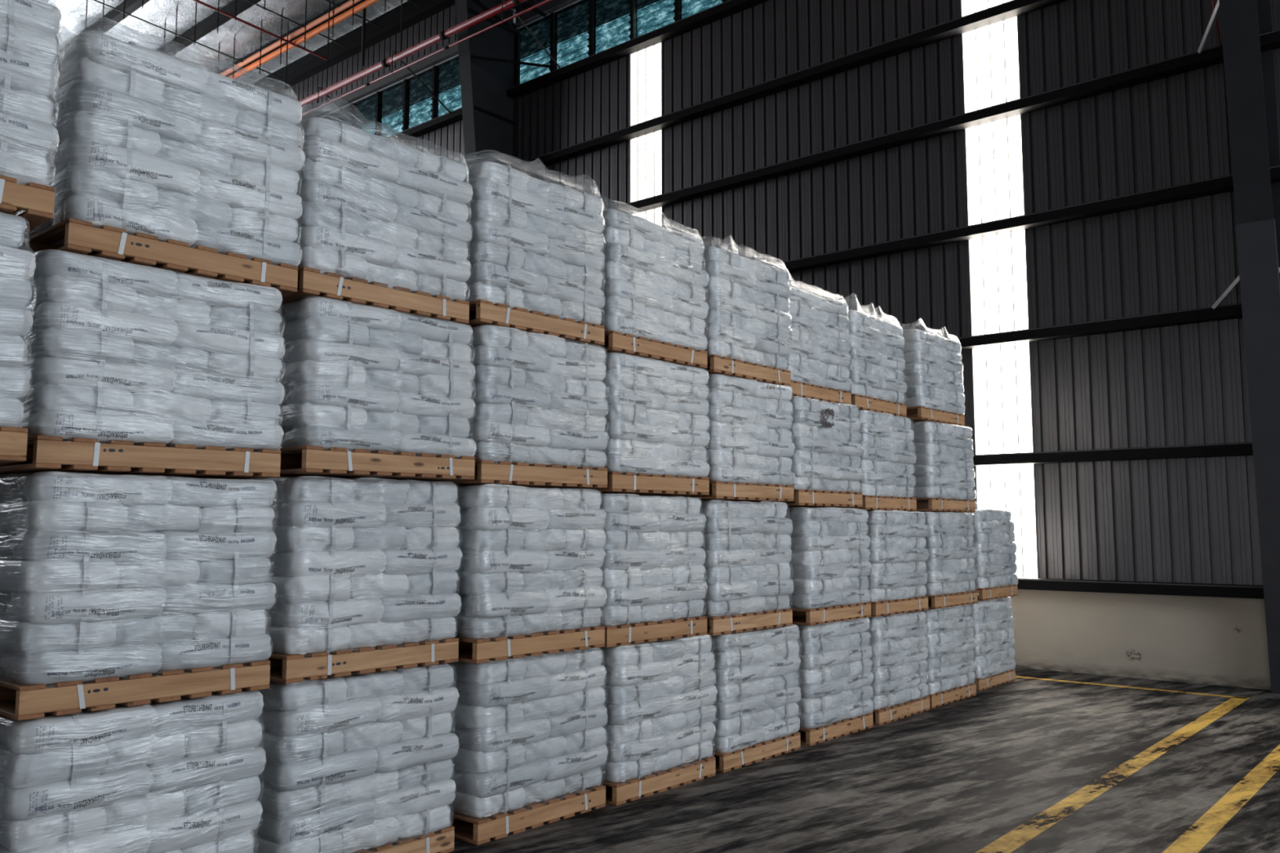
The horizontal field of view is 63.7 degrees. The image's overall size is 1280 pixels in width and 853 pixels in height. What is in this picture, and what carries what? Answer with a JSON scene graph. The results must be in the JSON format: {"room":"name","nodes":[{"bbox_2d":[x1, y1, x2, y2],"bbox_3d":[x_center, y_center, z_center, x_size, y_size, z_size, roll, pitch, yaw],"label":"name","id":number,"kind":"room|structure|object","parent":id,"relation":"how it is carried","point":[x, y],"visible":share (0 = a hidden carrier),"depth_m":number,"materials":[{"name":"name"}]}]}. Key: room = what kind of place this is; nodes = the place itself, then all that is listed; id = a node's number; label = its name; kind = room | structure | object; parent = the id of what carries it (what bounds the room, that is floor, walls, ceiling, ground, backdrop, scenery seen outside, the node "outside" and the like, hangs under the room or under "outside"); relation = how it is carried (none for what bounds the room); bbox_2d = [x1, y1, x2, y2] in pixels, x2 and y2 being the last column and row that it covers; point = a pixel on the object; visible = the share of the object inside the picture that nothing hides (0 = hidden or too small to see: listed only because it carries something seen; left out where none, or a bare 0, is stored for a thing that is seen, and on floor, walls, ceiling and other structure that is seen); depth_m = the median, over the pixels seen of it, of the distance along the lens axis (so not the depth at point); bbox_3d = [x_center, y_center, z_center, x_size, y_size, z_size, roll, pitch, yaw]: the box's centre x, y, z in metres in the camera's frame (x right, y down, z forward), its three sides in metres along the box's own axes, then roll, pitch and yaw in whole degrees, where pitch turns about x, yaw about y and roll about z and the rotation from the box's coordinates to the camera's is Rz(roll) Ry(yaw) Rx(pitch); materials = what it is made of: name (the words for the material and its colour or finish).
{"room":"distribution center","nodes":[
{"label":"distribution center","id":0,"kind":"room"},
{"bbox_2d":[47,0,408,84],"bbox_3d":[-6.440,-11.121,7.278,39.000,1.355,25.100,-5,-7,40],"label":"ceiling","id":1,"kind":"structure","parent":0,"point":[72,23],"depth_m":23.15,"materials":[{"name":"metal"}]},
{"bbox_2d":[58,0,150,54],"bbox_3d":[-0.914,-9.904,13.722,39.000,0.220,0.170,-5,-7,40],"label":"beam","id":2,"kind":"structure","parent":1,"relation":"attached to","point":[113,17],"depth_m":22.63,"materials":[{"name":"metal"}]},
{"bbox_2d":[156,0,261,55],"bbox_3d":[0.022,-9.725,14.816,39.000,0.220,0.170,-5,-7,40],"label":"beam","id":3,"kind":"structure","parent":1,"relation":"attached to","point":[209,24],"depth_m":22.88,"materials":[{"name":"metal"}]},
{"bbox_2d":[192,0,327,60],"bbox_3d":[-10.877,-9.088,19.077,0.056,0.632,11.603,-5,-7,40],"label":"rod","id":4,"kind":"object","parent":1,"relation":"attached to","point":[197,1],"visible":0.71,"depth_m":22.17,"materials":[{"name":"metal"}]},
{"bbox_2d":[216,0,365,76],"bbox_3d":[0.959,-9.546,15.911,39.000,0.220,0.170,-5,-7,40],"label":"beam","id":5,"kind":"structure","parent":1,"relation":"attached to","point":[344,1],"depth_m":23.26,"materials":[{"name":"metal"}]},
{"bbox_2d":[361,0,366,66],"bbox_3d":[-5.763,-8.200,21.487,0.065,1.400,0.065,-5,-7,40],"label":"rod","id":6,"kind":"object","parent":5,"relation":"attached to","point":[363,36],"visible":0.77,"depth_m":21.45,"materials":[{"name":"metal"}]},
{"bbox_2d":[250,0,454,93],"bbox_3d":[1.521,-9.339,16.558,39.000,0.420,0.230,-5,-7,40],"label":"steel beam","id":7,"kind":"structure","parent":1,"relation":"attached to","point":[310,64],"depth_m":23.17,"materials":[{"name":"metal"}]},
{"bbox_2d":[278,0,1279,585],"bbox_3d":[1.624,-3.652,16.129,39.000,11.710,0.070,-5,-7,40],"label":"wall","id":8,"kind":"structure","parent":0,"point":[1179,520],"depth_m":12.97,"materials":[{"name":"grey metal"}]},
{"bbox_2d":[300,40,462,137],"bbox_3d":[-7.936,-6.739,24.481,13.930,1.510,0.160,-5,-7,40],"label":"window","id":9,"kind":"structure","parent":8,"relation":"in","point":[380,120],"depth_m":22.03,"materials":[{"name":"glass"}]},
{"bbox_2d":[335,0,652,125],"bbox_3d":[-2.875,-7.742,21.139,26.200,0.100,1.030,-5,-7,40],"label":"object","id":10,"kind":"structure","parent":8,"relation":"attached to","point":[612,4],"depth_m":21.25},
{"bbox_2d":[514,0,728,84],"bbox_3d":[2.169,-7.566,15.974,11.960,1.510,0.160,-5,-7,40],"label":"window","id":11,"kind":"structure","parent":8,"relation":"in","point":[550,22],"depth_m":18.66,"materials":[{"name":"glass"}]},
{"bbox_2d":[628,41,664,226],"bbox_3d":[0.106,-2.197,17.249,0.744,9.030,0.034,-5,-7,40],"label":"window","id":12,"kind":"structure","parent":8,"relation":"in","point":[662,42],"depth_m":17.47,"materials":[{"name":"plastic"}]},
{"bbox_2d":[511,0,1066,173],"bbox_3d":[1.534,-5.157,16.168,39.000,0.133,0.205,-5,-7,40],"label":"beam","id":13,"kind":"structure","parent":8,"relation":"attached to","point":[1013,8],"depth_m":15.32,"materials":[{"name":"metal"}]},
{"bbox_2d":[600,29,1279,214],"bbox_3d":[1.534,-3.833,16.039,39.000,0.133,0.205,-5,-7,40],"label":"beam","id":14,"kind":"structure","parent":8,"relation":"attached to","point":[1213,55],"depth_m":13.64,"materials":[{"name":"metal"}]},
{"bbox_2d":[960,0,1039,578],"bbox_3d":[4.648,-3.455,13.510,0.784,10.810,0.034,-5,-7,40],"label":"window","id":15,"kind":"structure","parent":8,"relation":"in","point":[961,1],"depth_m":13.37,"materials":[{"name":"plastic"}]},
{"bbox_2d":[768,164,1279,273],"bbox_3d":[1.534,-2.320,15.892,39.000,0.133,0.205,-5,-7,40],"label":"beam","id":16,"kind":"structure","parent":8,"relation":"attached to","point":[1220,184],"depth_m":12.98,"materials":[{"name":"metal"}]},
{"bbox_2d":[949,302,1242,350],"bbox_3d":[1.534,-0.867,15.751,39.000,0.133,0.205,-5,-7,40],"label":"beam","id":17,"kind":"structure","parent":8,"relation":"attached to","point":[1233,311],"depth_m":12.28,"materials":[{"name":"metal"}]},
{"bbox_2d":[971,442,1253,466],"bbox_3d":[1.534,0.666,15.602,39.000,0.133,0.205,-5,-7,40],"label":"beam","id":18,"kind":"structure","parent":8,"relation":"attached to","point":[1237,449],"depth_m":12.05,"materials":[{"name":"metal"}]},
{"bbox_2d":[1016,577,1263,599],"bbox_3d":[1.534,2.208,15.452,39.000,0.133,0.205,-5,-7,40],"label":"beam","id":19,"kind":"structure","parent":8,"relation":"attached to","point":[1237,591],"depth_m":11.76,"materials":[{"name":"metal"}]},
{"bbox_2d":[1010,589,1271,689],"bbox_3d":[1.666,2.723,15.559,39.000,1.090,0.200,-5,-7,40],"label":"wall","id":20,"kind":"structure","parent":8,"relation":"attached to","point":[1189,639],"depth_m":11.91,"materials":[{"name":"beige paint"}]},
{"bbox_2d":[434,667,1279,852],"bbox_3d":[-6.472,2.393,5.926,39.000,0.122,25.000,-5,-7,40],"label":"floor","id":21,"kind":"structure","parent":0,"point":[959,776],"depth_m":6.92,"materials":[{"name":"concrete"}]},
{"bbox_2d":[0,688,266,852],"bbox_3d":[-2.400,1.700,4.590,0.922,1.003,1.084,-5,-7,40],"label":"load","id":22,"kind":"object","parent":21,"relation":"on","point":[177,776],"visible":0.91,"depth_m":4.30,"materials":[{"name":"white plastic"}]},
{"bbox_2d":[28,790,48,816],"bbox_3d":[-2.340,1.464,4.002,0.017,0.090,0.061,-5,-7,42],"label":"print","id":23,"kind":"object","parent":22,"relation":"attached to","point":[37,799],"depth_m":4.01,"materials":[{"name":"grey"}]},
{"bbox_2d":[35,724,54,750],"bbox_3d":[-2.332,1.219,4.035,0.017,0.089,0.061,-5,-7,42],"label":"print","id":24,"kind":"object","parent":22,"relation":"on","point":[44,734],"depth_m":4.04,"materials":[{"name":"grey"}]},
{"bbox_2d":[0,471,276,720],"bbox_3d":[-2.376,0.716,4.689,0.934,0.973,1.092,-5,-7,41],"label":"load","id":25,"kind":"object","parent":22,"relation":"on","point":[127,590],"visible":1,"depth_m":4.32,"materials":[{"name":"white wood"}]},
{"bbox_2d":[44,595,62,618],"bbox_3d":[-2.320,0.717,4.079,0.015,0.086,0.060,-5,-8,41],"label":"print","id":26,"kind":"object","parent":25,"relation":"attached to","point":[53,604],"depth_m":4.08,"materials":[{"name":"grey paper"}]},
{"bbox_2d":[47,536,66,557],"bbox_3d":[-2.327,0.480,4.111,0.029,0.086,0.060,-5,-8,40],"label":"print","id":27,"kind":"object","parent":25,"relation":"on","point":[56,545],"depth_m":4.11,"materials":[{"name":"grey"}]},
{"bbox_2d":[53,476,71,498],"bbox_3d":[-2.322,0.245,4.141,0.017,0.087,0.062,-5,-8,43],"label":"print","id":28,"kind":"object","parent":25,"relation":"on","point":[62,486],"depth_m":4.15,"materials":[{"name":"grey paper"}]},
{"bbox_2d":[0,249,284,479],"bbox_3d":[-2.357,-0.224,4.760,0.931,0.906,1.080,-5,-7,41],"label":"load","id":29,"kind":"object","parent":25,"relation":"on","point":[135,369],"visible":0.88,"depth_m":4.42,"materials":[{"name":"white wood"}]},
{"bbox_2d":[54,413,73,434],"bbox_3d":[-2.311,-0.010,4.132,0.029,0.079,0.060,-5,-7,41],"label":"print","id":30,"kind":"object","parent":29,"relation":"on","point":[64,423],"depth_m":4.13,"materials":[{"name":"grey"}]},
{"bbox_2d":[59,305,78,326],"bbox_3d":[-2.309,-0.448,4.168,0.017,0.080,0.062,-5,-8,43],"label":"print","id":31,"kind":"object","parent":29,"relation":"on","point":[68,314],"depth_m":4.17,"materials":[{"name":"grey"}]},
{"bbox_2d":[15,30,305,295],"bbox_3d":[-2.333,-1.223,4.951,0.925,1.122,1.078,-5,-7,40],"label":"load","id":32,"kind":"object","parent":29,"relation":"on","point":[160,160],"visible":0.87,"depth_m":4.59,"materials":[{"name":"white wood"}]},
{"bbox_2d":[87,199,103,221],"bbox_3d":[-2.284,-0.907,4.320,0.024,0.087,0.060,-5,-7,39],"label":"print","id":33,"kind":"object","parent":32,"relation":"attached to","point":[95,206],"depth_m":4.32,"materials":[{"name":"grey"}]},
{"bbox_2d":[88,141,107,165],"bbox_3d":[-2.278,-1.148,4.331,0.029,0.087,0.060,-5,-8,40],"label":"print","id":34,"kind":"object","parent":32,"relation":"attached to","point":[98,150],"depth_m":4.33,"materials":[{"name":"grey"}]},
{"bbox_2d":[93,85,111,111],"bbox_3d":[-2.274,-1.387,4.357,0.029,0.087,0.060,-5,-8,39],"label":"print","id":35,"kind":"object","parent":32,"relation":"attached to","point":[102,95],"depth_m":4.36,"materials":[{"name":"grey"}]},
{"bbox_2d":[100,34,116,58],"bbox_3d":[-2.264,-1.620,4.388,0.015,0.087,0.060,-5,-7,39],"label":"print","id":36,"kind":"object","parent":32,"relation":"attached to","point":[108,43],"depth_m":4.39,"materials":[{"name":"grey"}]},
{"bbox_2d":[253,662,459,852],"bbox_3d":[-1.677,1.787,5.510,0.932,1.009,1.085,-5,-7,40],"label":"load","id":37,"kind":"object","parent":21,"relation":"on","point":[355,762],"visible":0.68,"depth_m":5.19,"materials":[{"name":"white plastic"}]},
{"bbox_2d":[290,819,305,840],"bbox_3d":[-1.629,1.922,4.899,0.029,0.090,0.060,-5,-7,40],"label":"print","id":38,"kind":"object","parent":37,"relation":"on","point":[297,826],"depth_m":4.90,"materials":[{"name":"grey"}]},
{"bbox_2d":[297,715,310,735],"bbox_3d":[-1.615,1.433,4.940,0.020,0.090,0.060,-5,-5,40],"label":"print","id":39,"kind":"object","parent":37,"relation":"on","point":[303,721],"depth_m":4.95,"materials":[{"name":"grey"}]},
{"bbox_2d":[242,475,462,684],"bbox_3d":[-1.667,0.785,5.595,0.924,1.000,1.087,-5,-7,40],"label":"load","id":40,"kind":"object","parent":37,"relation":"on","point":[363,575],"visible":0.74,"depth_m":5.24,"materials":[{"name":"white plastic"}]},
{"bbox_2d":[300,605,314,625],"bbox_3d":[-1.608,0.914,4.981,0.017,0.090,0.062,-5,-7,42],"label":"print","id":41,"kind":"object","parent":40,"relation":"on","point":[307,612],"depth_m":4.99,"materials":[{"name":"grey"}]},
{"bbox_2d":[304,505,317,524],"bbox_3d":[-1.603,0.429,5.016,0.017,0.090,0.061,-5,-7,42],"label":"print","id":42,"kind":"object","parent":40,"relation":"attached to","point":[310,511],"depth_m":5.02,"materials":[{"name":"grey"}]},
{"bbox_2d":[253,297,476,481],"bbox_3d":[-1.595,-0.155,5.655,0.919,0.883,1.086,-5,-7,40],"label":"load","id":43,"kind":"object","parent":40,"relation":"on","point":[370,391],"visible":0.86,"depth_m":5.29,"materials":[{"name":"white plastic"}]},
{"bbox_2d":[318,384,330,400],"bbox_3d":[-1.546,-0.166,5.043,0.024,0.077,0.060,-5,-8,40],"label":"print","id":44,"kind":"object","parent":43,"relation":"on","point":[324,390],"depth_m":5.05,"materials":[{"name":"grey"}]},
{"bbox_2d":[320,300,333,317],"bbox_3d":[-1.553,-0.584,5.105,0.017,0.077,0.061,-5,-8,44],"label":"print","id":45,"kind":"object","parent":43,"relation":"on","point":[326,306],"depth_m":5.11,"materials":[{"name":"grey"}]},
{"bbox_2d":[320,428,333,444],"bbox_3d":[-1.530,0.050,5.033,0.015,0.077,0.060,-5,-6,40],"label":"print","id":46,"kind":"object","parent":43,"relation":"on","point":[326,434],"depth_m":5.04,"materials":[{"name":"grey"}]},
{"bbox_2d":[271,116,473,324],"bbox_3d":[-1.639,-1.130,5.780,0.927,1.077,1.086,-5,-7,41],"label":"load","id":47,"kind":"object","parent":43,"relation":"on","point":[382,223],"visible":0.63,"depth_m":5.45,"materials":[{"name":"white plastic"}]},
{"bbox_2d":[315,228,328,246],"bbox_3d":[-1.590,-0.949,5.159,0.017,0.084,0.061,-5,-8,43],"label":"print","id":48,"kind":"object","parent":47,"relation":"on","point":[322,234],"depth_m":5.16,"materials":[{"name":"grey"}]},
{"bbox_2d":[318,182,330,201],"bbox_3d":[-1.589,-1.179,5.185,0.015,0.084,0.060,-5,-8,40],"label":"print","id":49,"kind":"object","parent":47,"relation":"on","point":[324,189],"depth_m":5.19,"materials":[{"name":"grey"}]},
{"bbox_2d":[318,138,332,158],"bbox_3d":[-1.588,-1.405,5.202,0.029,0.084,0.060,-5,-6,41],"label":"print","id":50,"kind":"object","parent":47,"relation":"attached to","point":[325,145],"depth_m":5.20,"materials":[{"name":"grey"}]},
{"bbox_2d":[454,0,555,165],"bbox_3d":[-2.606,-2.576,19.034,1.979,12.310,1.506,1,-6,-6],"label":"steel column","id":51,"kind":"structure","parent":21,"relation":"on","point":[487,60],"depth_m":19.23,"materials":[{"name":"metal"}]},
{"bbox_2d":[471,0,511,26],"bbox_3d":[-10.552,-9.815,10.449,0.260,2.540,24.800,-5,-7,40],"label":"rafter","id":52,"kind":"object","parent":51,"relation":"attached to","point":[486,5],"visible":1,"depth_m":19.41,"materials":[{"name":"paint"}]},
{"bbox_2d":[219,0,360,75],"bbox_3d":[0.723,-9.284,15.606,39.000,0.100,0.099,-5,-7,40],"label":"conduit pipe","id":53,"kind":"object","parent":52,"relation":"attached to","point":[348,4],"visible":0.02,"depth_m":22.60,"materials":[{"name":"orange metal"}]},
{"bbox_2d":[228,0,378,79],"bbox_3d":[0.826,-9.213,15.722,39.000,0.120,0.119,-5,-7,40],"label":"conduit pipe","id":54,"kind":"object","parent":52,"relation":"attached to","point":[366,3],"visible":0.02,"depth_m":22.48,"materials":[{"name":"orange metal"}]},
{"bbox_2d":[93,0,282,78],"bbox_3d":[-12.328,-9.068,20.308,0.032,0.610,11.602,-5,-7,40],"label":"rod","id":55,"kind":"object","parent":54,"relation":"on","point":[94,0],"visible":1,"depth_m":22.82,"materials":[{"name":"metal"}]},
{"bbox_2d":[386,0,768,142],"bbox_3d":[1.534,-6.680,16.316,39.000,0.133,0.205,-5,-7,40],"label":"beam","id":56,"kind":"structure","parent":51,"relation":"attached to","point":[727,8],"depth_m":18.00,"materials":[{"name":"metal"}]},
{"bbox_2d":[317,0,364,131],"bbox_3d":[-6.123,-7.513,21.926,0.032,2.863,1.611,-5,-7,40],"label":"bracket","id":57,"kind":"object","parent":56,"relation":"attached to","point":[327,95],"visible":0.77,"depth_m":21.52,"materials":[{"name":"metal"}]},
{"bbox_2d":[299,0,526,107],"bbox_3d":[0.600,-7.487,15.286,39.000,0.155,0.154,-5,-7,40],"label":"pipe","id":58,"kind":"object","parent":56,"relation":"attached to","point":[445,34],"visible":0.66,"depth_m":19.27,"materials":[{"name":"metal"}]},
{"bbox_2d":[391,0,451,113],"bbox_3d":[-4.215,-7.669,20.319,0.032,2.863,1.611,-5,-7,40],"label":"bracket","id":59,"kind":"object","parent":56,"relation":"attached to","point":[394,53],"visible":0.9,"depth_m":19.89,"materials":[{"name":"metal"}]},
{"bbox_2d":[302,0,551,115],"bbox_3d":[0.600,-7.228,15.260,39.000,0.049,0.049,-5,-7,40],"label":"pipe","id":60,"kind":"object","parent":56,"relation":"attached to","point":[544,1],"visible":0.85,"depth_m":18.96,"materials":[{"name":"red metal"}]},
{"bbox_2d":[501,0,561,70],"bbox_3d":[-1.848,-7.863,18.326,0.032,2.863,1.611,-5,-7,40],"label":"bracket","id":61,"kind":"object","parent":56,"relation":"attached to","point":[511,8],"visible":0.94,"depth_m":18.17,"materials":[{"name":"metal"}]},
{"bbox_2d":[433,647,608,845],"bbox_3d":[-0.885,1.877,6.395,0.932,1.000,1.079,-5,-7,40],"label":"load","id":62,"kind":"object","parent":21,"relation":"on","point":[531,732],"visible":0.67,"depth_m":6.00,"materials":[{"name":"white plastic"}]},
{"bbox_2d":[487,776,497,794],"bbox_3d":[-0.828,2.009,5.773,0.015,0.089,0.060,-5,-7,40],"label":"print","id":63,"kind":"object","parent":62,"relation":"attached to","point":[491,780],"depth_m":5.78,"materials":[{"name":"grey"}]},
{"bbox_2d":[488,731,497,749],"bbox_3d":[-0.824,1.765,5.795,0.024,0.089,0.060,-5,-7,40],"label":"print","id":64,"kind":"object","parent":62,"relation":"on","point":[492,735],"depth_m":5.80,"materials":[{"name":"grey"}]},
{"bbox_2d":[488,687,500,703],"bbox_3d":[-0.820,1.519,5.817,0.029,0.089,0.060,-5,-8,40],"label":"print","id":65,"kind":"object","parent":62,"relation":"attached to","point":[494,692],"depth_m":5.82,"materials":[{"name":"grey"}]},
{"bbox_2d":[418,484,607,663],"bbox_3d":[-0.889,0.873,6.385,0.925,0.998,1.085,-5,-7,40],"label":"load","id":66,"kind":"object","parent":62,"relation":"on","point":[530,573],"visible":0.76,"depth_m":6.01,"materials":[{"name":"white plastic"}]},
{"bbox_2d":[486,553,496,569],"bbox_3d":[-0.835,0.760,5.792,0.024,0.088,0.060,-5,-8,39],"label":"print","id":67,"kind":"object","parent":66,"relation":"on","point":[491,557],"depth_m":5.80,"materials":[{"name":"grey"}]},
{"bbox_2d":[488,510,497,526],"bbox_3d":[-0.829,0.518,5.812,0.024,0.088,0.060,-5,-7,40],"label":"print","id":68,"kind":"object","parent":66,"relation":"attached to","point":[492,514],"depth_m":5.82,"materials":[{"name":"grey"}]},
{"bbox_2d":[437,324,608,488],"bbox_3d":[-0.881,-0.080,6.503,0.925,0.926,1.084,-5,-7,41],"label":"load","id":69,"kind":"object","parent":66,"relation":"on","point":[538,420],"visible":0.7,"depth_m":6.17,"materials":[{"name":"white plastic"}]},
{"bbox_2d":[488,385,498,399],"bbox_3d":[-0.838,-0.193,5.899,0.024,0.081,0.060,-5,-7,41],"label":"print","id":70,"kind":"object","parent":69,"relation":"on","point":[493,390],"depth_m":5.90,"materials":[{"name":"grey"}]},
{"bbox_2d":[488,423,499,439],"bbox_3d":[-0.832,0.029,5.875,0.029,0.081,0.060,-5,-7,41],"label":"print","id":71,"kind":"object","parent":69,"relation":"attached to","point":[493,428],"depth_m":5.87,"materials":[{"name":"grey"}]},
{"bbox_2d":[431,161,604,346],"bbox_3d":[-0.906,-1.091,6.618,0.925,1.112,1.081,-5,-7,41],"label":"load","id":72,"kind":"object","parent":69,"relation":"on","point":[535,256],"visible":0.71,"depth_m":6.27,"materials":[{"name":"white plastic"}]},
{"bbox_2d":[487,263,497,279],"bbox_3d":[-0.857,-0.902,5.995,0.024,0.088,0.060,-5,-7,40],"label":"print","id":73,"kind":"object","parent":72,"relation":"attached to","point":[492,268],"depth_m":6.00,"materials":[{"name":"grey"}]},
{"bbox_2d":[487,181,498,199],"bbox_3d":[-0.861,-1.387,6.041,0.029,0.088,0.060,-5,-8,41],"label":"print","id":74,"kind":"object","parent":72,"relation":"on","point":[492,186],"depth_m":6.04,"materials":[{"name":"grey"}]},
{"bbox_2d":[488,222,497,239],"bbox_3d":[-0.857,-1.143,6.009,0.015,0.088,0.060,-5,-6,41],"label":"print","id":75,"kind":"object","parent":72,"relation":"on","point":[492,227],"depth_m":6.01,"materials":[{"name":"grey"}]},
{"bbox_2d":[587,634,717,805],"bbox_3d":[-0.135,1.960,7.203,0.928,0.992,1.086,-5,-7,40],"label":"load","id":76,"kind":"object","parent":21,"relation":"on","point":[660,695],"visible":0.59,"depth_m":6.85,"materials":[{"name":"white plastic"}]},
{"bbox_2d":[590,493,707,647],"bbox_3d":[-0.203,0.968,7.216,0.917,0.989,1.084,-5,-7,41],"label":"load","id":77,"kind":"object","parent":76,"relation":"on","point":[653,569],"visible":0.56,"depth_m":6.91,"materials":[{"name":"white plastic"}]},
{"bbox_2d":[589,352,710,496],"bbox_3d":[-0.172,0.021,7.338,0.930,0.927,1.081,-5,-7,40],"label":"load","id":78,"kind":"object","parent":77,"relation":"on","point":[657,424],"visible":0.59,"depth_m":7.01,"materials":[{"name":"white plastic"}]},
{"bbox_2d":[575,208,709,368],"bbox_3d":[-0.176,-0.997,7.463,0.920,1.128,1.095,-5,-7,40],"label":"load","id":79,"kind":"object","parent":78,"relation":"on","point":[654,282],"visible":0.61,"depth_m":7.12,"materials":[{"name":"white plastic"}]},
{"bbox_2d":[710,624,800,773],"bbox_3d":[0.602,2.051,8.066,0.932,0.978,1.083,-5,-7,40],"label":"load","id":80,"kind":"object","parent":21,"relation":"on","point":[757,719],"visible":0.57,"depth_m":7.73,"materials":[{"name":"white plastic"}]},
{"bbox_2d":[699,499,793,635],"bbox_3d":[0.533,1.071,8.061,0.927,0.977,1.087,-5,-7,40],"label":"load","id":81,"kind":"object","parent":80,"relation":"on","point":[746,544],"visible":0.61,"depth_m":7.72,"materials":[{"name":"white plastic"}]},
{"bbox_2d":[678,373,795,502],"bbox_3d":[0.559,0.124,8.143,0.931,0.928,1.093,-5,-7,40],"label":"load","id":82,"kind":"object","parent":81,"relation":"on","point":[749,446],"visible":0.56,"depth_m":7.80,"materials":[{"name":"white plastic"}]},
{"bbox_2d":[672,245,791,386],"bbox_3d":[0.550,-0.885,8.273,0.929,1.102,1.080,-5,-7,40],"label":"load","id":83,"kind":"object","parent":82,"relation":"on","point":[747,330],"visible":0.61,"depth_m":7.93,"materials":[{"name":"white plastic"}]},
{"bbox_2d":[795,617,873,746],"bbox_3d":[1.372,2.147,8.952,0.931,0.958,1.086,-5,-7,41],"label":"load","id":84,"kind":"object","parent":21,"relation":"on","point":[836,677],"visible":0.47,"depth_m":8.59,"materials":[{"name":"white plastic"}]},
{"bbox_2d":[784,506,871,626],"bbox_3d":[1.363,1.183,8.966,0.927,0.959,1.088,-5,-7,39],"label":"load","id":85,"kind":"object","parent":84,"relation":"on","point":[830,566],"visible":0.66,"depth_m":8.56,"materials":[{"name":"white plastic"}]},
{"bbox_2d":[781,395,863,507],"bbox_3d":[1.288,0.251,8.997,0.928,0.901,1.081,-5,-7,41],"label":"load","id":86,"kind":"object","parent":85,"relation":"on","point":[826,437],"visible":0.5,"depth_m":8.67,"materials":[{"name":"white plastic"}]},
{"bbox_2d":[786,286,852,404],"bbox_3d":[1.213,-0.754,9.132,0.926,1.128,1.088,-5,-7,41],"label":"load","id":87,"kind":"object","parent":86,"relation":"on","point":[818,362],"visible":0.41,"depth_m":8.86,"materials":[{"name":"white plastic"}]},
{"bbox_2d":[866,610,929,725],"bbox_3d":[2.113,2.230,9.806,0.926,0.957,1.089,-5,-7,40],"label":"load","id":88,"kind":"object","parent":21,"relation":"on","point":[899,642],"visible":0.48,"depth_m":9.48,"materials":[{"name":"white plastic"}]},
{"bbox_2d":[866,510,928,617],"bbox_3d":[2.096,1.276,9.807,0.933,0.947,1.089,-5,-7,41],"label":"load","id":89,"kind":"object","parent":88,"relation":"on","point":[897,576],"visible":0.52,"depth_m":9.48,"materials":[{"name":"white plastic"}]},
{"bbox_2d":[850,409,916,511],"bbox_3d":[1.993,0.349,9.853,0.924,0.910,1.081,-5,-7,39],"label":"load","id":90,"kind":"object","parent":89,"relation":"on","point":[887,483],"visible":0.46,"depth_m":9.54,"materials":[{"name":"white plastic"}]},
{"bbox_2d":[844,309,906,417],"bbox_3d":[1.927,-0.640,9.975,0.918,1.083,1.085,-5,-7,40],"label":"load","id":91,"kind":"object","parent":90,"relation":"on","point":[876,366],"visible":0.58,"depth_m":9.65,"materials":[{"name":"white plastic"}]},
{"bbox_2d":[920,604,976,708],"bbox_3d":[2.827,2.318,10.659,0.924,0.948,1.092,-5,-7,41],"label":"load","id":92,"kind":"object","parent":21,"relation":"on","point":[951,664],"visible":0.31,"depth_m":10.34,"materials":[{"name":"white plastic"}]},
{"bbox_2d":[923,511,977,608],"bbox_3d":[2.864,1.365,10.720,0.920,0.956,1.084,-5,-7,40],"label":"load","id":93,"kind":"object","parent":92,"relation":"on","point":[949,542],"visible":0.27,"depth_m":10.38,"materials":[{"name":"white plastic"}]},
{"bbox_2d":[908,421,975,512],"bbox_3d":[2.902,0.446,10.912,0.924,0.914,1.089,-5,-7,41],"label":"load","id":94,"kind":"object","parent":93,"relation":"on","point":[943,473],"visible":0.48,"depth_m":10.49,"materials":[{"name":"white plastic"}]},
{"bbox_2d":[900,328,965,426],"bbox_3d":[2.821,-0.532,11.005,0.926,1.048,1.078,-5,-7,40],"label":"load","id":95,"kind":"object","parent":94,"relation":"on","point":[933,366],"visible":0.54,"depth_m":10.57,"materials":[{"name":"white plastic"}]},
{"bbox_2d":[968,596,1015,691],"bbox_3d":[3.623,2.409,11.702,0.926,0.968,1.080,-5,-7,40],"label":"load","id":96,"kind":"object","parent":21,"relation":"on","point":[993,622],"visible":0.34,"depth_m":11.38,"materials":[{"name":"white plastic"}]},
{"bbox_2d":[947,509,1017,600],"bbox_3d":[3.633,1.350,11.662,0.926,1.139,1.090,-5,-7,39],"label":"load","id":97,"kind":"object","parent":96,"relation":"on","point":[995,558],"visible":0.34,"depth_m":11.31,"materials":[{"name":"white plastic"}]},
{"bbox_2d":[1197,0,1279,693],"bbox_3d":[6.620,-3.366,10.854,1.464,12.300,1.430,-5,-7,40],"label":"steel column","id":98,"kind":"structure","parent":21,"relation":"on","point":[1249,72],"depth_m":10.87,"materials":[{"name":"metal"}]},
{"bbox_3d":[-3.146,1.609,3.623,0.934,0.998,1.088,-5,-7,39],"label":"load","id":99,"kind":"object","parent":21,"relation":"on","visible":0},
{"bbox_3d":[-3.126,0.614,3.727,0.927,0.999,1.082,-5,-7,40],"label":"load","id":100,"kind":"object","parent":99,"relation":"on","visible":0},
{"bbox_2d":[0,211,35,463],"bbox_3d":[-3.032,-0.361,3.882,0.924,0.969,1.085,-5,-7,40],"label":"load","id":101,"kind":"object","parent":100,"relation":"on","point":[17,266],"visible":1,"depth_m":3.96,"materials":[{"name":"white plastic"}]},
{"bbox_2d":[0,0,61,232],"bbox_3d":[-3.012,-1.438,4.045,0.921,1.206,1.083,-5,-7,41],"label":"load","id":102,"kind":"object","parent":101,"relation":"on","point":[29,45],"visible":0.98,"depth_m":4.06,"materials":[{"name":"white plastic"}]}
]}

